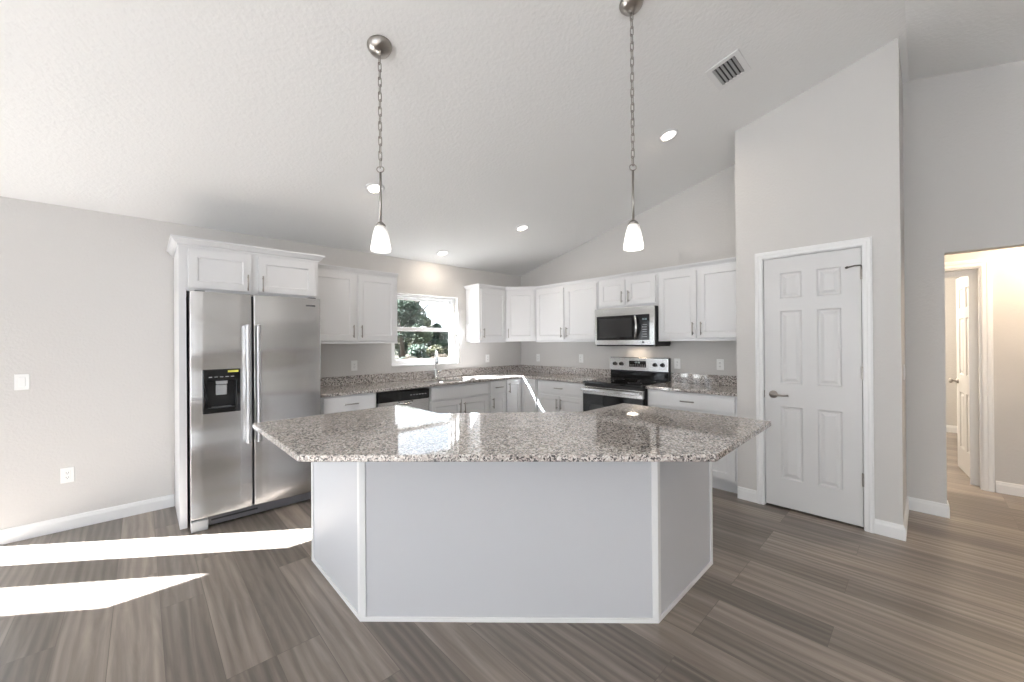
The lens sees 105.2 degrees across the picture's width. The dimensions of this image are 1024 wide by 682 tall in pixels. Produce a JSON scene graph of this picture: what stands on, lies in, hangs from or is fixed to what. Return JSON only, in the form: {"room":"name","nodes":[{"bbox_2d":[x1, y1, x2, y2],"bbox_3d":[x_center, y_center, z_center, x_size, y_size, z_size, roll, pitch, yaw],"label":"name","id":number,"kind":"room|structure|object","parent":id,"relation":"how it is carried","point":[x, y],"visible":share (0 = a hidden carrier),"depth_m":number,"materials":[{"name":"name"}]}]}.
{"room":"kitchen","nodes":[
{"label":"kitchen","id":0,"kind":"room"},
{"bbox_2d":[0,196,520,529],"bbox_3d":[-2.940,0.199,3.408,8.840,2.420,0.150,0,0,-43],"label":"wall","id":1,"kind":"structure","parent":0,"point":[87,296],"depth_m":3.05,"materials":[{"name":"grey paint"}]},
{"bbox_2d":[14,374,29,389],"bbox_3d":[-3.484,0.292,2.782,0.070,0.114,0.008,0,0,-43],"label":"light switch","id":2,"kind":"object","parent":1,"relation":"attached to","point":[21,381],"visible":1,"depth_m":2.78,"materials":[{"name":"white plastic"}]},
{"bbox_2d":[60,467,74,483],"bbox_3d":[-3.324,1.003,2.926,0.070,0.114,0.009,0,0,-43],"label":"outlet","id":3,"kind":"object","parent":1,"relation":"attached to","point":[66,474],"visible":1,"depth_m":2.92,"materials":[{"name":"white plastic"}]},
{"bbox_2d":[64,470,70,479],"bbox_3d":[-3.322,1.003,2.924,0.033,0.066,0.003,0,0,-43],"label":"receptacle","id":4,"kind":"object","parent":3,"relation":"attached to","point":[67,473],"depth_m":2.92,"materials":[{"name":"white plastic"}]},
{"bbox_2d":[0,494,174,544],"bbox_3d":[-3.216,1.359,3.023,0.922,0.102,0.014,0,0,-43],"label":"baseboard","id":5,"kind":"structure","parent":1,"relation":"attached to","point":[23,532],"depth_m":2.97,"materials":[{"name":"white wood"}]},
{"bbox_2d":[351,361,356,370],"bbox_3d":[-1.774,0.277,4.402,0.070,0.114,0.009,0,0,-43],"label":"outlet","id":6,"kind":"object","parent":1,"relation":"attached to","point":[353,363],"visible":1,"depth_m":4.40,"materials":[{"name":"white plastic"}]},
{"bbox_2d":[318,263,397,343],"bbox_3d":[-1.723,-0.365,4.210,0.925,0.788,0.361,0,0,-43],"label":"upper cabinet","id":7,"kind":"object","parent":1,"relation":"attached to","point":[358,306],"visible":0.71,"depth_m":4.11,"materials":[{"name":"white wood"}]},
{"bbox_2d":[391,294,458,366],"bbox_3d":[-1.142,-0.141,5.099,0.980,0.900,0.152,0,0,-43],"label":"window","id":8,"kind":"structure","parent":1,"relation":"in","point":[451,301],"depth_m":5.19,"materials":[{"name":"white plastic"}]},
{"bbox_2d":[321,365,610,386],"bbox_3d":[-0.442,0.428,4.518,3.203,0.102,1.666,0,0,-43],"label":"backsplash","id":9,"kind":"structure","parent":1,"relation":"attached to","point":[401,376],"depth_m":5.16,"materials":[{"name":"stone"}]},
{"bbox_2d":[466,287,505,342],"bbox_3d":[-0.353,-0.350,5.508,0.470,0.742,0.361,0,0,-43],"label":"upper cabinet","id":10,"kind":"object","parent":1,"relation":"attached to","point":[485,307],"visible":1,"depth_m":5.38,"materials":[{"name":"white wood"}]},
{"bbox_2d":[464,257,735,289],"bbox_3d":[0.910,-0.755,4.802,3.381,0.046,0.729,-1,0,32],"label":"crown molding","id":11,"kind":"structure","parent":10,"relation":"attached to","point":[731,259],"depth_m":4.59,"materials":[{"name":"white wood"}]},
{"bbox_2d":[505,290,535,341],"bbox_3d":[0.127,-0.359,5.786,0.625,0.730,0.617,0,0,-43],"label":"upper cabinet","id":12,"kind":"object","parent":1,"relation":"attached to","point":[520,304],"visible":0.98,"depth_m":5.56,"materials":[{"name":"white wood"}]},
{"bbox_2d":[0,0,1023,275],"bbox_3d":[0.089,-1.688,0.200,8.840,1.294,9.300,0,0,-43],"label":"ceiling","id":13,"kind":"structure","parent":0,"point":[250,117],"depth_m":2.57,"materials":[{"name":"white paint"}]},
{"bbox_2d":[365,183,384,193],"bbox_3d":[-1.174,-1.308,3.352,0.155,0.043,0.159,-1,0,42],"label":"recessed light","id":14,"kind":"object","parent":13,"relation":"in","point":[373,188],"visible":0.77,"depth_m":3.35,"materials":[{"name":"white"}]},
{"bbox_2d":[367,35,391,252],"bbox_3d":[-0.716,-1.053,2.127,0.132,1.132,0.129,0,0,-43],"label":"pendant light","id":15,"kind":"object","parent":13,"relation":"hanging from","point":[379,46],"visible":1,"depth_m":2.11,"materials":[{"name":"white glass"}]},
{"bbox_2d":[436,250,448,255],"bbox_3d":[-0.863,-1.093,4.871,0.155,0.043,0.159,-1,0,42],"label":"recessed light","id":16,"kind":"object","parent":13,"relation":"in","point":[442,252],"visible":1,"depth_m":4.86,"materials":[{"name":"white"}]},
{"bbox_2d":[516,225,528,231],"bbox_3d":[0.121,-1.317,4.566,0.155,0.043,0.159,-1,0,42],"label":"recessed light","id":17,"kind":"object","parent":13,"relation":"in","point":[520,228],"visible":1,"depth_m":4.56,"materials":[{"name":"white"}]},
{"bbox_2d":[619,0,643,250],"bbox_3d":[0.655,-1.177,2.126,0.132,1.359,0.129,0,0,-43],"label":"pendant light","id":18,"kind":"object","parent":13,"relation":"hanging from","point":[633,241],"visible":1,"depth_m":2.12,"materials":[{"name":"silver metal"}]},
{"bbox_2d":[659,128,677,141],"bbox_3d":[1.329,-1.745,3.325,0.155,0.043,0.159,-1,0,42],"label":"recessed light","id":19,"kind":"object","parent":13,"relation":"in","point":[670,134],"visible":1,"depth_m":3.32,"materials":[{"name":"white"}]},
{"bbox_2d":[705,49,750,90],"bbox_3d":[1.504,-1.879,2.722,0.284,0.058,0.211,0,0,-43],"label":"ceiling vent","id":20,"kind":"object","parent":13,"relation":"in","point":[733,66],"visible":1,"depth_m":2.71,"materials":[{"name":"white metal"}]},
{"bbox_2d":[0,432,1023,681],"bbox_3d":[2.186,1.417,2.191,14.600,0.100,8.950,0,0,-43],"label":"floor","id":21,"kind":"structure","parent":0,"point":[786,594],"depth_m":1.97,"materials":[{"name":"wood"}]},
{"bbox_2d":[166,234,324,529],"bbox_3d":[-2.311,0.313,3.447,1.069,2.182,0.651,0,0,-43],"label":"tall cabinet","id":22,"kind":"object","parent":21,"relation":"on","point":[206,265],"visible":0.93,"depth_m":3.11,"materials":[{"name":"white wood"}]},
{"bbox_2d":[186,290,320,532],"bbox_3d":[-2.242,0.513,3.400,0.900,1.782,0.757,0,0,-43],"label":"refrigerator","id":23,"kind":"object","parent":21,"relation":"on","point":[255,358],"visible":0.95,"depth_m":3.08,"materials":[{"name":"grey metal"}]},
{"bbox_2d":[321,392,375,414],"bbox_3d":[-1.752,0.960,3.968,0.540,0.882,0.653,0,0,-43],"label":"base cabinet","id":24,"kind":"object","parent":21,"relation":"on","point":[335,404],"visible":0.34,"depth_m":3.74,"materials":[{"name":"white wood"}]},
{"bbox_2d":[376,388,428,410],"bbox_3d":[-1.322,0.963,4.350,0.592,0.872,0.657,0,0,-43],"label":"dishwasher","id":25,"kind":"object","parent":21,"relation":"on","point":[418,398],"visible":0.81,"depth_m":4.15,"materials":[{"name":"black plastic"}]},
{"bbox_2d":[426,379,488,412],"bbox_3d":[-0.798,0.955,4.873,0.870,0.882,0.651,0,0,-43],"label":"base cabinet","id":26,"kind":"object","parent":21,"relation":"on","point":[469,397],"visible":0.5,"depth_m":4.65,"materials":[{"name":"white wood"}]},
{"bbox_2d":[488,380,505,412],"bbox_3d":[-0.375,0.953,5.273,0.290,0.882,0.653,0,0,-43],"label":"base cabinet","id":27,"kind":"object","parent":21,"relation":"on","point":[497,389],"visible":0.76,"depth_m":5.05,"materials":[{"name":"white wood"}]},
{"bbox_2d":[253,403,770,622],"bbox_3d":[-0.014,0.927,2.282,3.008,0.914,1.342,0,0,1],"label":"kitchen island","id":28,"kind":"object","parent":21,"relation":"on","point":[600,515],"visible":1,"depth_m":1.94,"materials":[{"name":"painted wood"},{"name":"speckled granite"}]},
{"bbox_2d":[505,378,537,411],"bbox_3d":[0.135,0.950,5.593,0.889,0.882,0.889,0,0,-43],"label":"base cabinet","id":29,"kind":"object","parent":21,"relation":"on","point":[521,393],"visible":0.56,"depth_m":5.25,"materials":[{"name":"white wood"}]},
{"bbox_2d":[321,365,610,397],"bbox_3d":[-0.442,0.443,4.518,3.203,0.132,1.666,0,0,-43],"label":"countertop","id":30,"kind":"structure","parent":29,"relation":"on","point":[370,383],"depth_m":4.93,"materials":[{"name":"stone"}]},
{"bbox_2d":[434,350,440,378],"bbox_3d":[-0.969,0.301,5.017,0.095,0.366,0.212,0,0,1],"label":"faucet","id":31,"kind":"object","parent":30,"relation":"on","point":[436,351],"visible":1,"depth_m":5.04,"materials":[{"name":"silver metal"}]},
{"bbox_2d":[426,379,463,382],"bbox_3d":[-0.809,0.607,4.875,0.708,0.187,0.411,0,0,-43],"label":"sink","id":32,"kind":"object","parent":30,"relation":"in","point":[456,379],"visible":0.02,"depth_m":5.10,"materials":[{"name":"silver metal"}]},
{"bbox_2d":[538,380,584,411],"bbox_3d":[0.796,0.944,5.077,0.638,0.882,0.765,0,0,-43],"label":"base cabinet","id":33,"kind":"object","parent":21,"relation":"on","point":[553,396],"visible":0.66,"depth_m":4.88,"materials":[{"name":"white wood"}]},
{"bbox_2d":[581,357,670,410],"bbox_3d":[1.299,0.789,4.489,0.702,1.180,0.758,0,0,-43],"label":"range","id":34,"kind":"object","parent":21,"relation":"on","point":[625,385],"visible":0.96,"depth_m":4.46,"materials":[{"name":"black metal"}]},
{"bbox_2d":[583,377,668,387],"bbox_3d":[1.304,0.473,4.498,0.590,0.025,0.758,0,0,-43],"label":"cooktop","id":35,"kind":"object","parent":34,"relation":"in","point":[613,382],"depth_m":4.44,"materials":[{"name":"black glass"}]},
{"bbox_2d":[648,389,737,492],"bbox_3d":[1.889,0.933,3.935,0.623,0.882,0.847,0,0,-43],"label":"base cabinet","id":36,"kind":"object","parent":21,"relation":"on","point":[724,470],"visible":0.35,"depth_m":3.60,"materials":[{"name":"white wood"}]},
{"bbox_2d":[646,373,736,396],"bbox_3d":[1.892,0.424,3.945,0.603,0.132,0.850,0,0,-43],"label":"countertop","id":37,"kind":"structure","parent":36,"relation":"on","point":[725,385],"depth_m":4.03,"materials":[{"name":"stone"}]},
{"bbox_2d":[521,165,736,381],"bbox_3d":[1.316,-0.224,5.078,0.120,3.208,3.285,0,0,-43],"label":"wall","id":38,"kind":"structure","parent":0,"point":[697,224],"depth_m":4.52,"materials":[{"name":"grey paint"}]},
{"bbox_2d":[536,281,598,341],"bbox_3d":[0.795,-0.359,5.272,0.361,0.742,1.045,0,0,-43],"label":"upper cabinet","id":39,"kind":"object","parent":38,"relation":"attached to","point":[563,313],"visible":0.89,"depth_m":5.13,"materials":[{"name":"white wood"}]},
{"bbox_2d":[579,354,582,362],"bbox_3d":[0.947,0.239,5.375,0.009,0.114,0.070,0,0,-43],"label":"outlet","id":40,"kind":"object","parent":38,"relation":"attached to","point":[580,355],"visible":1,"depth_m":5.37,"materials":[{"name":"white plastic"}]},
{"bbox_2d":[599,273,657,308],"bbox_3d":[1.416,-0.560,4.615,0.361,0.352,0.755,0,0,-43],"label":"upper cabinet","id":41,"kind":"object","parent":38,"relation":"attached to","point":[642,290],"visible":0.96,"depth_m":4.48,"materials":[{"name":"white wood"}]},
{"bbox_2d":[595,305,670,345],"bbox_3d":[1.387,-0.159,4.582,0.451,0.444,0.752,0,0,-43],"label":"microwave","id":42,"kind":"object","parent":41,"relation":"attached to","point":[627,326],"visible":0.99,"depth_m":4.41,"materials":[{"name":"silver metal"}]},
{"bbox_2d":[674,358,679,368],"bbox_3d":[1.862,0.255,4.409,0.009,0.114,0.070,0,0,-43],"label":"outlet","id":43,"kind":"object","parent":38,"relation":"attached to","point":[676,361],"visible":1,"depth_m":4.41,"materials":[{"name":"white plastic"}]},
{"bbox_2d":[658,262,735,340],"bbox_3d":[1.973,-0.371,4.029,0.361,0.742,0.850,0,0,-43],"label":"upper cabinet","id":44,"kind":"object","parent":38,"relation":"attached to","point":[695,304],"visible":0.7,"depth_m":3.94,"materials":[{"name":"white wood"}]},
{"bbox_2d":[671,373,736,385],"bbox_3d":[2.104,0.408,4.145,0.020,0.102,0.850,0,0,-43],"label":"backsplash","id":45,"kind":"structure","parent":38,"relation":"attached to","point":[727,380],"depth_m":4.18,"materials":[{"name":"stone"}]},
{"bbox_2d":[717,359,723,369],"bbox_3d":[2.171,0.247,4.083,0.009,0.114,0.070,0,0,-43],"label":"outlet","id":46,"kind":"object","parent":38,"relation":"attached to","point":[720,362],"visible":1,"depth_m":4.08,"materials":[{"name":"white plastic"}]},
{"bbox_2d":[735,38,903,524],"bbox_3d":[2.354,-0.359,3.094,0.100,3.454,1.025,0,0,-43],"label":"wall","id":47,"kind":"structure","parent":0,"point":[822,166],"depth_m":2.92,"materials":[{"name":"grey paint"}]},
{"bbox_2d":[737,486,756,502],"bbox_3d":[2.025,1.320,3.368,0.014,0.102,0.149,0,0,-43],"label":"baseboard","id":48,"kind":"structure","parent":47,"relation":"attached to","point":[743,493],"depth_m":3.36,"materials":[{"name":"white wood"}]},
{"bbox_2d":[764,247,863,526],"bbox_3d":[2.325,0.335,3.051,0.090,2.030,0.633,0,0,-43],"label":"door","id":49,"kind":"structure","parent":47,"relation":"in","point":[813,392],"depth_m":3.04,"materials":[{"name":"white painted wood"},{"name":"brushed nickel"}]},
{"bbox_2d":[755,237,874,532],"bbox_3d":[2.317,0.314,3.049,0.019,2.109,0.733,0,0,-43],"label":"trim","id":50,"kind":"structure","parent":47,"relation":"attached to","point":[866,243],"depth_m":2.81,"materials":[{"name":"white wood"}]},
{"bbox_2d":[899,50,906,513],"bbox_3d":[2.934,-0.363,3.006,0.620,3.454,0.100,0,0,-43],"label":"wall","id":51,"kind":"structure","parent":0,"point":[900,73],"depth_m":2.94,"materials":[{"name":"grey paint"}]},
{"bbox_2d":[875,497,908,540],"bbox_3d":[2.895,1.313,2.973,0.734,0.102,0.156,0,0,-43],"label":"baseboard","id":52,"kind":"structure","parent":51,"relation":"attached to","point":[885,528],"depth_m":2.73,"materials":[{"name":"white wood"}]},
{"bbox_2d":[861,60,1023,503],"bbox_3d":[4.399,-0.382,1.997,0.120,3.464,5.400,0,0,-43],"label":"wall","id":53,"kind":"structure","parent":0,"point":[963,131],"depth_m":3.03,"materials":[{"name":"grey paint"}]},
{"bbox_2d":[907,496,949,517],"bbox_3d":[3.325,1.310,3.130,0.134,0.102,0.234,0,0,-43],"label":"baseboard","id":54,"kind":"structure","parent":53,"relation":"attached to","point":[915,504],"depth_m":3.08,"materials":[{"name":"white wood"}]},
{"bbox_2d":[945,277,959,425],"bbox_3d":[6.728,0.131,5.576,0.140,2.420,4.200,0,0,-43],"label":"wall","id":55,"kind":"structure","parent":0,"point":[950,283],"depth_m":5.76,"materials":[{"name":"grey paint"}]},
{"bbox_2d":[946,425,956,432],"bbox_3d":[6.681,1.290,5.520,0.014,0.102,4.000,0,0,-43],"label":"baseboard","id":56,"kind":"structure","parent":55,"relation":"attached to","point":[949,428],"depth_m":5.75,"materials":[{"name":"white wood"}]},
{"bbox_2d":[945,247,1023,491],"bbox_3d":[4.477,0.143,3.444,0.120,2.420,4.000,0,0,-43],"label":"wall","id":57,"kind":"structure","parent":0,"point":[1008,263],"depth_m":3.46,"materials":[{"name":"grey paint"}]},
{"bbox_2d":[949,276,969,477],"bbox_3d":[4.562,0.339,3.941,0.106,2.000,0.694,-1,0,37],"label":"door","id":58,"kind":"structure","parent":57,"relation":"in","point":[962,315],"depth_m":4.01,"materials":[{"name":"white painted wood"},{"name":"dark nickel"}]},
{"bbox_2d":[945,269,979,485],"bbox_3d":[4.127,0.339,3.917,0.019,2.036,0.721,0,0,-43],"label":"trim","id":59,"kind":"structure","parent":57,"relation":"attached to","point":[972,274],"depth_m":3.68,"materials":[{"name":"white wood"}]},
{"bbox_2d":[945,258,994,491],"bbox_3d":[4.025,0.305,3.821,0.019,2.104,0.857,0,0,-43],"label":"trim","id":60,"kind":"structure","parent":57,"relation":"attached to","point":[986,264],"depth_m":3.53,"materials":[{"name":"white wood"}]},
{"bbox_2d":[996,481,1023,496],"bbox_3d":[5.074,1.296,2.724,0.014,0.102,2.150,0,0,-43],"label":"baseboard","id":61,"kind":"structure","parent":57,"relation":"attached to","point":[1001,487],"depth_m":3.44,"materials":[{"name":"white wood"}]},
{"label":"outside","id":62,"kind":"structure","parent":0,"visible":0},
{"bbox_2d":[395,351,444,359],"bbox_3d":[-30.845,1.951,38.951,120.000,0.200,89.840,0,0,-43],"label":"ground","id":63,"kind":"structure","parent":62,"point":[407,354],"depth_m":43.60,"materials":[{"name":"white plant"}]},
{"bbox_2d":[395,340,413,357],"bbox_3d":[-11.070,0.191,38.544,4.057,3.030,3.488,0,0,-5],"label":"tree","id":64,"kind":"object","parent":63,"relation":"on","point":[405,343],"visible":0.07,"depth_m":38.25,"materials":[{"name":"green plant"}]},
{"bbox_2d":[397,300,426,357],"bbox_3d":[-7.212,-0.848,26.286,2.931,5.013,2.785,0,0,-41],"label":"tree","id":65,"kind":"object","parent":63,"relation":"on","point":[407,311],"visible":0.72,"depth_m":25.76,"materials":[{"name":"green plant"}]},
{"bbox_2d":[403,355,422,358],"bbox_3d":[-4.726,1.169,19.541,1.677,1.033,1.346,0,0,-43],"label":"shrub","id":66,"kind":"object","parent":63,"relation":"on","point":[409,356],"visible":0.02,"depth_m":19.36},
{"bbox_2d":[399,344,429,359],"bbox_3d":[-5.476,0.884,22.297,1.532,1.587,1.915,-1,0,34],"label":"shrub","id":67,"kind":"object","parent":63,"relation":"on","point":[417,353],"visible":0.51,"depth_m":22.12,"materials":[{"name":"green plant"}]},
{"bbox_2d":[404,301,433,345],"bbox_3d":[-6.969,-1.134,28.960,2.616,5.579,2.685,0,0,3],"label":"tree","id":68,"kind":"object","parent":63,"relation":"on","point":[421,336],"visible":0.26,"depth_m":28.45,"materials":[{"name":"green plant"}]},
{"bbox_2d":[407,323,443,348],"bbox_3d":[-7.647,0.004,33.351,3.011,3.342,2.909,0,0,-43],"label":"tree","id":69,"kind":"object","parent":63,"relation":"on","point":[429,326],"visible":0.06,"depth_m":32.74,"materials":[{"name":"grey plant"}]},
{"bbox_2d":[425,344,443,357],"bbox_3d":[-4.899,0.932,24.610,1.464,1.478,1.997,0,0,4],"label":"shrub","id":70,"kind":"object","parent":63,"relation":"on","point":[430,352],"visible":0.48,"depth_m":23.97,"materials":[{"name":"green plant"}]},
{"bbox_2d":[422,323,448,348],"bbox_3d":[-5.538,0.121,30.007,2.460,3.055,2.296,0,0,-43],"label":"tree","id":71,"kind":"object","parent":63,"relation":"on","point":[440,338],"visible":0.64,"depth_m":29.47,"materials":[{"name":"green plant"}]},
{"bbox_2d":[431,354,448,357],"bbox_3d":[-3.877,1.183,20.932,1.168,1.083,1.817,0,0,7],"label":"shrub","id":72,"kind":"object","parent":63,"relation":"on","point":[439,355],"visible":0.09,"depth_m":20.94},
{"bbox_2d":[444,346,448,356],"bbox_3d":[-4.025,0.870,26.425,1.160,1.306,1.683,0,0,-43],"label":"shrub","id":73,"kind":"object","parent":63,"relation":"on","point":[446,349],"visible":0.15,"depth_m":26.50,"materials":[{"name":"green plant"}]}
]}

